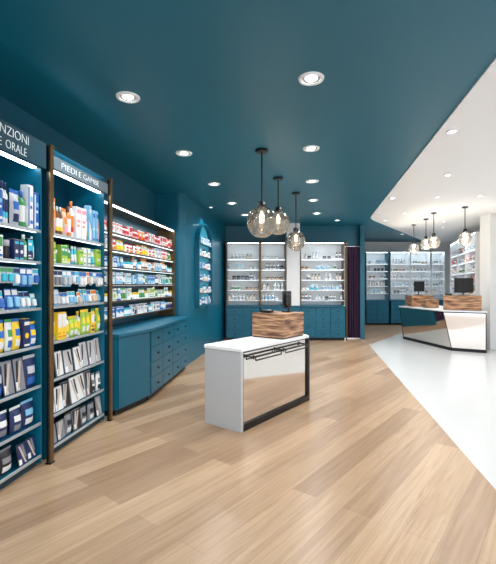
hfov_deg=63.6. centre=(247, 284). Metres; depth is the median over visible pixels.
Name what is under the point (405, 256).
shelving unit
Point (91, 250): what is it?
tube
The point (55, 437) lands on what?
packet
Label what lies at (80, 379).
packet
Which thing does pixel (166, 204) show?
wall
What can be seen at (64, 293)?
card
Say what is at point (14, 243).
carton
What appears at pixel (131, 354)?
base cabinet
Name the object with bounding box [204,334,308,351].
countertop
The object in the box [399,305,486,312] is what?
countertop
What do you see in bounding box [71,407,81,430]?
packet
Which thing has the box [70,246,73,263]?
tube
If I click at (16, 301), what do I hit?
card
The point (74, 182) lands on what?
shelving unit
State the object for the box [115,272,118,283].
carton
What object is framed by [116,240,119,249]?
tube
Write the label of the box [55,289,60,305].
card
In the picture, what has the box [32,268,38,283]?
card
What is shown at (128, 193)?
wall
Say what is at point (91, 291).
card
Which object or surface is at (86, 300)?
card
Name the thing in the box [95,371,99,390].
pouch
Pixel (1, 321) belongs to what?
pouch
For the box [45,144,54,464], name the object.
upright post
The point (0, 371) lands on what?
pouch
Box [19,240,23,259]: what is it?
carton
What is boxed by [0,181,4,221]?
bottle
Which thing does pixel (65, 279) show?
card
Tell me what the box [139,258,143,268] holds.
bottle
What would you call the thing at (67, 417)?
pouch
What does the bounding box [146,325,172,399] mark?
base cabinet
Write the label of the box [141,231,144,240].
pouch
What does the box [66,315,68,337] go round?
bottle
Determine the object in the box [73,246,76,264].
tube
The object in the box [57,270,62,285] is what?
card
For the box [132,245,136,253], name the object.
pouch
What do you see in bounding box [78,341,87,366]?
packet
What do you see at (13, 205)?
pouch
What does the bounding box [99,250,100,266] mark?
carton
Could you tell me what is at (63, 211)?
pouch
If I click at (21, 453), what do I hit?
packet
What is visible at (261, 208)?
globe pendant
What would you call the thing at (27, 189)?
carton
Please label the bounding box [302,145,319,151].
recessed light
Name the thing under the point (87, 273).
card
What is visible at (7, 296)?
card
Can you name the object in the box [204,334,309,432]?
counter
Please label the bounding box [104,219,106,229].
carton
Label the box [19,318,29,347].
carton
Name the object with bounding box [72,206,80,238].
carton
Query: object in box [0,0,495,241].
ceiling
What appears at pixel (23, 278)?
card
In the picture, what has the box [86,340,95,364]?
packet
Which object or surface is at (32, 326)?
pouch
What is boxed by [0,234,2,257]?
carton
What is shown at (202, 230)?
display niche
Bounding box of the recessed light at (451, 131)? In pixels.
[445,129,459,134]
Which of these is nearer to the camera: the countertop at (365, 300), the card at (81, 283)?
the card at (81, 283)
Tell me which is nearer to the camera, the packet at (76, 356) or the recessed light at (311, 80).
the recessed light at (311, 80)
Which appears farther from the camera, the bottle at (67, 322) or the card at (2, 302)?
the bottle at (67, 322)
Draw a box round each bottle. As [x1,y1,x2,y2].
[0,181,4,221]
[3,182,7,222]
[18,190,24,226]
[21,234,26,259]
[55,206,58,233]
[59,207,61,233]
[66,207,70,235]
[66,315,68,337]
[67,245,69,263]
[69,201,73,236]
[76,311,79,334]
[130,257,135,268]
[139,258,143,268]
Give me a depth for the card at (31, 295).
3.27 m
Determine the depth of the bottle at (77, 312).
3.96 m
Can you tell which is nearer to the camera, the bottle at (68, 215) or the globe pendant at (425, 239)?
the bottle at (68, 215)
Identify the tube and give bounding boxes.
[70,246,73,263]
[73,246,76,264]
[90,249,94,265]
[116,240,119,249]
[117,288,120,300]
[120,257,123,266]
[122,288,125,299]
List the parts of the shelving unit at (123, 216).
panel, shelf, shelf, shelf, panel, panel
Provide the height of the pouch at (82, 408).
0.184 m
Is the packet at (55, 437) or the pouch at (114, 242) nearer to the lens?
the packet at (55, 437)
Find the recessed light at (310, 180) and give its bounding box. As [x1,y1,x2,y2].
[306,179,318,182]
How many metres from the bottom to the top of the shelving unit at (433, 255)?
1.805 m
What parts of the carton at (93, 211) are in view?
printed panel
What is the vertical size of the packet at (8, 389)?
0.259 m
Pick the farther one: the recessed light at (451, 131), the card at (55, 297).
the recessed light at (451, 131)
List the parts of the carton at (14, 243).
printed panel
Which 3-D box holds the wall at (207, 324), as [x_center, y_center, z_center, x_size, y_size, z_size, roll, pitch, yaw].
[-0.963,-0.085,9.313,0.130,3.170,4.130,0,0,7]
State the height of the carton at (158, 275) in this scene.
0.162 m
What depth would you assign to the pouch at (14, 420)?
3.06 m
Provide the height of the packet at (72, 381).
0.247 m
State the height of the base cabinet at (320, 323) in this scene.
0.900 m
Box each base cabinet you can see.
[104,332,149,415]
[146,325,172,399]
[169,319,187,381]
[227,307,259,339]
[260,307,285,311]
[286,307,300,311]
[301,307,344,339]
[365,301,388,324]
[388,301,404,324]
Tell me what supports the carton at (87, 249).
on the shelving unit at (74, 182)
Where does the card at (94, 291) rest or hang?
on the shelving unit at (74, 182)
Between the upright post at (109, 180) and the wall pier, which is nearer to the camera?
the upright post at (109, 180)
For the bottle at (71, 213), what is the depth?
3.85 m
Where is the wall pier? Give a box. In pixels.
[285,223,299,305]
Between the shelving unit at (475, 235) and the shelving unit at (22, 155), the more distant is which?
the shelving unit at (475, 235)
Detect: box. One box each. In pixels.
[252,311,303,338]
[405,295,433,306]
[421,300,438,307]
[443,295,481,310]
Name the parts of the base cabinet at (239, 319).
drawer, drawer, drawer, drawer, drawer, drawer, drawer, drawer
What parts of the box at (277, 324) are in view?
board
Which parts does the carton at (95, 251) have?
printed panel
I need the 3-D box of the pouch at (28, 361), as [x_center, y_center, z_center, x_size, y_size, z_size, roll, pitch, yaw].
[-1.782,0.699,3.250,0.097,0.260,0.100,0,0,-36]
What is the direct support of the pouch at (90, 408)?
on the shelving unit at (74, 182)
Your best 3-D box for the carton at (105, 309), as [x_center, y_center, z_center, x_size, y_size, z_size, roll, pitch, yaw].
[-1.715,0.344,4.732,0.051,0.130,0.120,0,0,10]
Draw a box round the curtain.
[345,245,359,337]
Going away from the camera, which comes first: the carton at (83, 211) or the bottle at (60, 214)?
the bottle at (60, 214)
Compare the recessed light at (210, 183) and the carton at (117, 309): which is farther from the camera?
the recessed light at (210, 183)
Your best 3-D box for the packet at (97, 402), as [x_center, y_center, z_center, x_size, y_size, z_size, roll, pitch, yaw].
[-1.623,1.304,4.322,0.043,0.209,0.110,0,0,10]
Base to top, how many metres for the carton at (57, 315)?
0.252 m
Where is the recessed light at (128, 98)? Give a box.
[116,91,139,102]
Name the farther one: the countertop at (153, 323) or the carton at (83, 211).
the countertop at (153, 323)
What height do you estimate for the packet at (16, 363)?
0.259 m
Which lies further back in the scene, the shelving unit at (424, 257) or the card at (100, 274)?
the shelving unit at (424, 257)
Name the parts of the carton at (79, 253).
printed panel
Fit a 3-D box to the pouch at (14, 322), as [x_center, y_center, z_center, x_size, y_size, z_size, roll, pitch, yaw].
[-1.810,0.379,3.106,0.072,0.239,0.072,0,0,-43]
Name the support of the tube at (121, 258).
on the shelving unit at (123, 216)
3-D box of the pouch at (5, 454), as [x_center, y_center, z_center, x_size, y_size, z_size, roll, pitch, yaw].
[-1.828,1.317,2.995,0.080,0.184,0.147,0,0,6]
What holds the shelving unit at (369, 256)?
on the countertop at (365, 300)
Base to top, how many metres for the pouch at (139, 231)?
0.156 m
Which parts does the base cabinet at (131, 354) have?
panel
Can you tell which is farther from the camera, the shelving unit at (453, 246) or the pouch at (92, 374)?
the shelving unit at (453, 246)
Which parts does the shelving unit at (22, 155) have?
shelf, shelf, shelf, shelf, shelf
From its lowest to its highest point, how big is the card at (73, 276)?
0.120 m
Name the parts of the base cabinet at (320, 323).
drawer, drawer, drawer, drawer, drawer, drawer, drawer, drawer, drawer, drawer, drawer, drawer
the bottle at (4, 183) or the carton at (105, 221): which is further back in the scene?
the carton at (105, 221)
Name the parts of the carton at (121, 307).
printed panel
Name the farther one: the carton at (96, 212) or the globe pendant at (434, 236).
the globe pendant at (434, 236)
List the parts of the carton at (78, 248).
printed panel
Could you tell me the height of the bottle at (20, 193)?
0.293 m
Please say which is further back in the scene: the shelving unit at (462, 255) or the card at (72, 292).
the shelving unit at (462, 255)
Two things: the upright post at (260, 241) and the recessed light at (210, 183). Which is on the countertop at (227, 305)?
the upright post at (260, 241)
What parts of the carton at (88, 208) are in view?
printed panel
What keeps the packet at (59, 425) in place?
on the shelving unit at (74, 182)
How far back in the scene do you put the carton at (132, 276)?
5.51 m
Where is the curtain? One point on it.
(353, 253)
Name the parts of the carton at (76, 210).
printed panel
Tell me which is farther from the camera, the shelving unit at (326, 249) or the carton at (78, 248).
the shelving unit at (326, 249)
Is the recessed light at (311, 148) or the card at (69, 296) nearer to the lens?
the card at (69, 296)
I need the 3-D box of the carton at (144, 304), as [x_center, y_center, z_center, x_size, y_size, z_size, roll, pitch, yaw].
[-1.548,0.339,5.973,0.052,0.140,0.090,0,0,9]
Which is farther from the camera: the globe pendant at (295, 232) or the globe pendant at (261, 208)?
the globe pendant at (295, 232)
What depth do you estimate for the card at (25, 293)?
3.21 m
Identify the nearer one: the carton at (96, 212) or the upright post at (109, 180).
the carton at (96, 212)
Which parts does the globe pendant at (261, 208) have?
rod, bulb, glass globe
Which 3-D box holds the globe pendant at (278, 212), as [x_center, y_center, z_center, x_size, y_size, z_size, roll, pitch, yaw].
[0.470,-1.224,6.240,0.358,0.891,0.358,0,0,17]
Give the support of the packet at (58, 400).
on the shelving unit at (74, 182)
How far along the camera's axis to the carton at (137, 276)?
5.69 m
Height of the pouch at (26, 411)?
0.208 m
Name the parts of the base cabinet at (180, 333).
drawer, drawer, drawer, drawer, drawer, drawer, drawer, drawer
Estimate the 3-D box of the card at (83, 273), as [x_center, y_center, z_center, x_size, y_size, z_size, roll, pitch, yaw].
[-1.638,-0.059,4.019,0.026,0.150,0.061,0,0,9]
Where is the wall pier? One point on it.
(292, 257)
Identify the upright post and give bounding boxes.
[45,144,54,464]
[106,178,112,420]
[260,241,260,305]
[346,241,346,340]
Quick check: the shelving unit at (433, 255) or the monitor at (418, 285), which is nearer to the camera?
the monitor at (418, 285)
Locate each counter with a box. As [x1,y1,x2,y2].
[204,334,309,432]
[399,305,486,352]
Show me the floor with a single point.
(359, 471)
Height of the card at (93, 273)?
0.120 m
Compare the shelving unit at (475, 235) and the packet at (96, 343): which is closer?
the packet at (96, 343)
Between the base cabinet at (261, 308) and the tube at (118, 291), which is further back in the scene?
the base cabinet at (261, 308)
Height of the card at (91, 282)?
0.138 m
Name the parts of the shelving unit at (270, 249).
panel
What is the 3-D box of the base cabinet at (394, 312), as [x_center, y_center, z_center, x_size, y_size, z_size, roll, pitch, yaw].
[5.730,1.050,15.218,0.740,0.900,0.524,0,0,0]
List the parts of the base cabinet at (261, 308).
drawer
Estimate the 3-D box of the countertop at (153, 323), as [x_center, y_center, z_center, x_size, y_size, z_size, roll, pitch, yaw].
[-1.475,0.580,5.878,0.660,0.036,2.775,0,0,7]
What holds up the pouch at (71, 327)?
on the shelving unit at (74, 182)
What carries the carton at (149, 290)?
on the shelving unit at (123, 216)
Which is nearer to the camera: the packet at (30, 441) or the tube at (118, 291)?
the packet at (30, 441)
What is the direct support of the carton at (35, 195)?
on the shelving unit at (22, 155)
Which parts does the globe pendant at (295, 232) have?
rod, glass globe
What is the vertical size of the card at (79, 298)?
0.119 m
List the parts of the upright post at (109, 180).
post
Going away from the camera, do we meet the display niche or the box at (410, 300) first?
the display niche
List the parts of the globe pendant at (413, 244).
glass globe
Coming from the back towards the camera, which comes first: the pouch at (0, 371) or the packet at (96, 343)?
the packet at (96, 343)
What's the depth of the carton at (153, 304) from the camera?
6.31 m
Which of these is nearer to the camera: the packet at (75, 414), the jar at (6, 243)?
the jar at (6, 243)
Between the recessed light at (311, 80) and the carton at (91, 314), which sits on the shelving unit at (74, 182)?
the carton at (91, 314)
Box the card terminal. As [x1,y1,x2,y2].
[261,310,272,312]
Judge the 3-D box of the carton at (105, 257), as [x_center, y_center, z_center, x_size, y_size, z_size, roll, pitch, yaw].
[-1.717,-0.282,4.748,0.052,0.122,0.110,0,0,9]
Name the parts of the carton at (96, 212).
printed panel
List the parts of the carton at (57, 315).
printed panel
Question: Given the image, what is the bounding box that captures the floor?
[0,324,495,563]
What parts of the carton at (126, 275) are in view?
printed panel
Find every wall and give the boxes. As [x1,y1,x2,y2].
[0,96,155,327]
[156,193,176,315]
[177,193,225,365]
[226,226,359,337]
[355,225,364,338]
[365,242,452,299]
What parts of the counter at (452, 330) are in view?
rail, corner post, corner post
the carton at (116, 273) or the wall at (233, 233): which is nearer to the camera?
the carton at (116, 273)
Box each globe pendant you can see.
[247,148,276,237]
[267,177,289,234]
[287,192,304,250]
[409,224,418,253]
[420,218,431,249]
[427,212,439,248]
[458,206,471,245]
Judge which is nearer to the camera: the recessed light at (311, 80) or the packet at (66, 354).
the recessed light at (311, 80)
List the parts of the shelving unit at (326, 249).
panel, panel, panel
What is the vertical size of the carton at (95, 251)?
0.192 m
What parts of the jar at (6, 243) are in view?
lid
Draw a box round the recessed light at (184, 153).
[176,150,191,156]
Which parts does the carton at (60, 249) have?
printed panel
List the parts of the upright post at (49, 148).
post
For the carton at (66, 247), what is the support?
on the shelving unit at (74, 182)
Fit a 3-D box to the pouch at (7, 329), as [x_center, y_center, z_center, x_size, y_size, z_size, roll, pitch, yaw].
[-1.821,0.379,3.029,0.063,0.240,0.062,0,0,-31]
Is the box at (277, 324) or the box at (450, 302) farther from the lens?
the box at (450, 302)
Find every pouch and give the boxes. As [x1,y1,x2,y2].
[0,320,3,352]
[0,371,1,396]
[0,410,6,439]
[0,445,10,475]
[3,319,11,351]
[8,188,18,224]
[8,404,20,434]
[11,318,19,349]
[20,397,32,428]
[23,354,34,387]
[30,321,35,345]
[54,198,55,232]
[61,208,66,234]
[64,411,70,434]
[67,316,73,336]
[72,315,77,336]
[79,309,85,334]
[79,404,85,424]
[84,309,89,333]
[86,401,93,420]
[91,308,95,331]
[91,373,94,391]
[95,308,99,330]
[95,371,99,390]
[113,238,115,249]
[124,243,128,251]
[128,244,132,252]
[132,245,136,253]
[137,230,141,239]
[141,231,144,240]
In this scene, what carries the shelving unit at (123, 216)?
on the countertop at (153, 323)
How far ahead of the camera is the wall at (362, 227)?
11.11 m
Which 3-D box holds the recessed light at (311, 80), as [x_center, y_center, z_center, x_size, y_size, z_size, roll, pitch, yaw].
[0.510,-1.663,3.230,0.210,0.013,0.210,0,0,0]
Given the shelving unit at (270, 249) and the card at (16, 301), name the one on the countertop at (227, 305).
the shelving unit at (270, 249)
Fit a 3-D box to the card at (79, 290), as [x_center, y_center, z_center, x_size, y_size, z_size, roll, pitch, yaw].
[-1.674,0.114,4.020,0.043,0.146,0.066,0,0,7]
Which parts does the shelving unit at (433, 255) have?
panel, panel, panel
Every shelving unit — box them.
[0,118,45,489]
[42,150,107,458]
[104,199,174,326]
[227,242,259,304]
[261,242,285,304]
[300,242,344,304]
[365,252,387,299]
[388,252,409,299]
[410,252,429,294]
[430,252,444,299]
[450,241,456,294]
[457,238,464,294]
[465,231,479,294]
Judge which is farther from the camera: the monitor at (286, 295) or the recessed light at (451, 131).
the monitor at (286, 295)
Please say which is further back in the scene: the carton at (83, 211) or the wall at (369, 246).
the wall at (369, 246)
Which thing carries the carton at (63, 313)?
on the shelving unit at (74, 182)
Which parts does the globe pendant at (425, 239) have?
glass globe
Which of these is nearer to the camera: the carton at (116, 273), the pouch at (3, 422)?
the pouch at (3, 422)
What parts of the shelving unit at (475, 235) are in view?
panel, panel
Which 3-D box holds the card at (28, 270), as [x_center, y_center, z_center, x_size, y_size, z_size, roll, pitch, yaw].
[-1.744,-0.060,3.203,0.026,0.147,0.068,0,0,6]
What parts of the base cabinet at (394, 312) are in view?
drawer, drawer, drawer, drawer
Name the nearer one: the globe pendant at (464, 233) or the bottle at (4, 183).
the bottle at (4, 183)
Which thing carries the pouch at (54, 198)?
on the shelving unit at (74, 182)
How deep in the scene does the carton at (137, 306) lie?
5.74 m
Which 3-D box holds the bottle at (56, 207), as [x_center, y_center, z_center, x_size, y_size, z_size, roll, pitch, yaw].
[-1.739,-0.583,3.636,0.043,0.264,0.043,0,0,7]
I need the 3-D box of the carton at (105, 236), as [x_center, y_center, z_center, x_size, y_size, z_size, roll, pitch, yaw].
[-1.705,-0.512,4.779,0.052,0.162,0.090,0,0,6]
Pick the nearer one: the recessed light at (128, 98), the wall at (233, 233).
the recessed light at (128, 98)
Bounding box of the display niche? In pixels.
[195,224,212,307]
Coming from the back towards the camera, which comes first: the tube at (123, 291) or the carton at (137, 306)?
the carton at (137, 306)
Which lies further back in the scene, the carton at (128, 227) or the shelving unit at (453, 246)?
the shelving unit at (453, 246)
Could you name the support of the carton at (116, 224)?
on the shelving unit at (123, 216)
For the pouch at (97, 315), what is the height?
0.250 m
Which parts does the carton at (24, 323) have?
printed panel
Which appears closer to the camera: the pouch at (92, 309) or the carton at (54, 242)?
the carton at (54, 242)
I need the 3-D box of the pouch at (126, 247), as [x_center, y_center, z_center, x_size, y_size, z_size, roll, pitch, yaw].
[-1.638,-0.495,5.384,0.060,0.128,0.120,0,0,8]
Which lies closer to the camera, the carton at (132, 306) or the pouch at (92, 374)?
the pouch at (92, 374)
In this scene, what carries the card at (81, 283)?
hanging from the shelving unit at (74, 182)
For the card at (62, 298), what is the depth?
3.67 m
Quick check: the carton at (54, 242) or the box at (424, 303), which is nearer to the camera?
the carton at (54, 242)
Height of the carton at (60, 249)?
0.176 m
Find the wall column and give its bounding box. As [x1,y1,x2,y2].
[480,214,495,349]
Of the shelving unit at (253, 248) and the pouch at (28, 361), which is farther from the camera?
the shelving unit at (253, 248)
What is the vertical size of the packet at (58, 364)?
0.223 m
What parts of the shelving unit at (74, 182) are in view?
panel, panel, shelf, shelf, shelf, shelf, shelf, panel, panel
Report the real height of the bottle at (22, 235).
0.210 m
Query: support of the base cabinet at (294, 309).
on the floor
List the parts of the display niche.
lit panel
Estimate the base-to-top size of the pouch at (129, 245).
0.128 m
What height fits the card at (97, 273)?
0.150 m
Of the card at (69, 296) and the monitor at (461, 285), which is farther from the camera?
the monitor at (461, 285)
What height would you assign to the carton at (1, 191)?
0.246 m
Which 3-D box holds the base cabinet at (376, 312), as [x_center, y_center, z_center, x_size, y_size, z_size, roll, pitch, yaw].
[4.860,1.050,15.218,0.840,0.900,0.524,0,0,0]
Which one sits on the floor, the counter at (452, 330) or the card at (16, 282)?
the counter at (452, 330)
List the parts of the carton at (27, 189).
printed panel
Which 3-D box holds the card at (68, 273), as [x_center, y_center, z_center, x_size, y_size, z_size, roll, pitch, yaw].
[-1.673,-0.059,3.751,0.026,0.150,0.068,0,0,8]
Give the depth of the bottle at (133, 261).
5.61 m
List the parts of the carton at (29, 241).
printed panel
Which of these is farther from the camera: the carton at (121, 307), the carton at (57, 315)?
the carton at (121, 307)
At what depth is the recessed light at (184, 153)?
5.06 m
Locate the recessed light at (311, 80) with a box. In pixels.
[298,71,323,85]
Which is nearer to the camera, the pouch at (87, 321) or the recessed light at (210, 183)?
the pouch at (87, 321)
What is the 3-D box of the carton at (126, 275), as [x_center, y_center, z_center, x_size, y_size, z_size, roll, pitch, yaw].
[-1.633,-0.085,5.343,0.051,0.149,0.090,0,0,5]
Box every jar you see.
[3,239,9,258]
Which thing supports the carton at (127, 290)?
on the shelving unit at (123, 216)
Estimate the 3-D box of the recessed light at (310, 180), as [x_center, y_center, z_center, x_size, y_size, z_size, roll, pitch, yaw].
[1.030,-1.663,6.420,0.210,0.013,0.210,0,0,0]
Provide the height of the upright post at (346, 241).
2.675 m
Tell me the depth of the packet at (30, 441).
3.25 m
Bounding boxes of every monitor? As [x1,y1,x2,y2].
[282,291,292,311]
[414,281,423,294]
[454,278,472,294]
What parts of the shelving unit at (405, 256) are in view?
panel, panel, panel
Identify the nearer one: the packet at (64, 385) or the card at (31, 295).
the card at (31, 295)
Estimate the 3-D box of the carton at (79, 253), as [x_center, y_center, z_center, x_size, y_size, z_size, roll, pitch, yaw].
[-1.678,-0.268,3.966,0.061,0.154,0.076,0,0,8]
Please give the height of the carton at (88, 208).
0.368 m
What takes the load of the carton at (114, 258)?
on the shelving unit at (123, 216)
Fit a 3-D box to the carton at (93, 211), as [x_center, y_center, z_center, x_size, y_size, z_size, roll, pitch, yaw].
[-1.660,-0.620,4.241,0.061,0.338,0.048,0,0,7]
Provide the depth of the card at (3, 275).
2.91 m
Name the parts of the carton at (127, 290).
printed panel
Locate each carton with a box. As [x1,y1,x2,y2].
[0,189,2,221]
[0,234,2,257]
[7,239,18,258]
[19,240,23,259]
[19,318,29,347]
[20,184,32,227]
[21,238,32,260]
[33,192,38,229]
[54,242,55,262]
[54,312,61,340]
[56,245,64,263]
[62,312,65,339]
[65,245,67,263]
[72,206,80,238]
[76,250,83,264]
[77,247,85,265]
[81,208,85,239]
[84,206,91,240]
[86,248,89,265]
[88,312,93,332]
[92,210,94,240]
[93,249,98,266]
[95,211,97,241]
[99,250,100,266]
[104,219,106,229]
[104,235,106,247]
[104,256,106,265]
[104,308,106,319]
[113,257,116,266]
[113,289,115,300]
[115,223,118,232]
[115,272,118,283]
[115,307,119,317]
[118,306,123,316]
[119,272,122,283]
[123,273,128,283]
[125,288,130,299]
[126,226,131,236]
[129,304,134,314]
[131,275,134,283]
[135,274,140,283]
[135,304,140,313]
[143,303,146,312]
[147,288,151,297]
[150,302,155,310]
[156,274,160,283]
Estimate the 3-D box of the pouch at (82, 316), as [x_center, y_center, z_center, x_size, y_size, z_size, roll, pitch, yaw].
[-1.678,0.374,4.045,0.065,0.250,0.065,0,0,-29]
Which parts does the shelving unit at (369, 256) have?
panel, panel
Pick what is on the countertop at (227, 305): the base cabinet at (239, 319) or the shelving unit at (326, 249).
the shelving unit at (326, 249)
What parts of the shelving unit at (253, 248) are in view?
panel, panel, panel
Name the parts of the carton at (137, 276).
printed panel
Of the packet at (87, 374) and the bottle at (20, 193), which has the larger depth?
the packet at (87, 374)
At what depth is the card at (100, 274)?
4.33 m
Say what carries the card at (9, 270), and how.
hanging from the shelving unit at (22, 155)
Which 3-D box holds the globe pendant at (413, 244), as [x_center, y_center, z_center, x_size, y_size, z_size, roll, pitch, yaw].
[4.540,-1.255,10.950,0.270,0.798,0.270,0,0,0]
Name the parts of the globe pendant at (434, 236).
glass globe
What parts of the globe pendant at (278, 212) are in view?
glass globe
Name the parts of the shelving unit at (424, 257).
panel, panel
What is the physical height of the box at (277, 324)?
0.300 m
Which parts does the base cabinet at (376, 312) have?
drawer, drawer, drawer, drawer, drawer, drawer, drawer, drawer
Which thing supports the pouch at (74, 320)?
on the shelving unit at (74, 182)
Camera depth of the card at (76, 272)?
3.88 m
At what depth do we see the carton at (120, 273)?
5.15 m
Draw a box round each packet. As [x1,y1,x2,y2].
[0,360,14,396]
[11,357,25,392]
[15,441,27,467]
[24,435,35,459]
[54,350,63,376]
[54,385,63,411]
[54,418,65,440]
[54,424,56,443]
[59,381,70,407]
[61,349,72,373]
[67,375,78,403]
[71,346,81,370]
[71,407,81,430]
[76,372,85,399]
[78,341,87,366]
[83,370,92,395]
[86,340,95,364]
[92,337,100,361]
[93,395,101,416]
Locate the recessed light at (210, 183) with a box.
[208,182,219,185]
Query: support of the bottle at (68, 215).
on the shelving unit at (74, 182)
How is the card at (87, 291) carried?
on the shelving unit at (74, 182)
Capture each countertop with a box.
[104,316,188,337]
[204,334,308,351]
[226,305,345,306]
[365,300,442,300]
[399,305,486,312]
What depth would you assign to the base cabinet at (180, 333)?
6.64 m
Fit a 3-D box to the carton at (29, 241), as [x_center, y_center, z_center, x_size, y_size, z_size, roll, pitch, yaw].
[-1.790,-0.284,3.245,0.062,0.186,0.063,0,0,10]
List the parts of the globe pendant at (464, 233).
glass globe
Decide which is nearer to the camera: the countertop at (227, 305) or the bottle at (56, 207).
the bottle at (56, 207)
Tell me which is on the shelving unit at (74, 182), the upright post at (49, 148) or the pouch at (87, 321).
the pouch at (87, 321)
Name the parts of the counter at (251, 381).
panel, post, mirror panel, rail, rail, bag rail, post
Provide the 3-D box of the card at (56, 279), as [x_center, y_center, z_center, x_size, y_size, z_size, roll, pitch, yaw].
[-1.699,-0.060,3.548,0.026,0.147,0.061,0,0,6]
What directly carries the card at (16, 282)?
hanging from the shelving unit at (22, 155)
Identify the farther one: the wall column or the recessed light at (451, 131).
the wall column
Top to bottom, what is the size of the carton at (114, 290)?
0.152 m
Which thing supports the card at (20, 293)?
on the shelving unit at (22, 155)
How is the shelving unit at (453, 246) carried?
on the countertop
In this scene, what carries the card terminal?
on the box at (277, 324)
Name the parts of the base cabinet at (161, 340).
drawer, drawer, drawer, drawer, drawer, drawer, drawer, drawer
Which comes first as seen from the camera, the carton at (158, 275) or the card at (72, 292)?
the card at (72, 292)
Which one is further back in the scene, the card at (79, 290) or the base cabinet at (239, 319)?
the base cabinet at (239, 319)
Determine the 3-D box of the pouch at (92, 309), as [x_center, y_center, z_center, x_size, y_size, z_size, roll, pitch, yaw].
[-1.660,0.374,4.273,0.062,0.250,0.063,0,0,-40]
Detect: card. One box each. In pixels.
[0,267,6,282]
[0,291,4,309]
[3,289,12,309]
[6,267,13,282]
[11,289,19,308]
[13,267,19,285]
[17,291,25,308]
[19,268,26,286]
[23,291,30,307]
[26,268,32,286]
[29,293,36,307]
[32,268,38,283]
[54,270,58,285]
[54,289,57,305]
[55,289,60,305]
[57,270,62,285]
[59,292,64,304]
[62,270,67,286]
[63,292,68,304]
[66,271,71,286]
[66,291,72,304]
[71,271,75,283]
[71,291,76,303]
[75,271,79,283]
[76,292,81,303]
[78,289,83,303]
[79,271,83,286]
[82,272,86,286]
[82,289,88,302]
[86,272,89,283]
[86,290,91,302]
[89,272,93,284]
[90,290,95,302]
[92,272,96,283]
[93,290,97,301]
[96,272,99,286]
[99,273,102,285]
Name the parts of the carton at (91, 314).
printed panel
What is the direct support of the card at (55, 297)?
on the shelving unit at (74, 182)

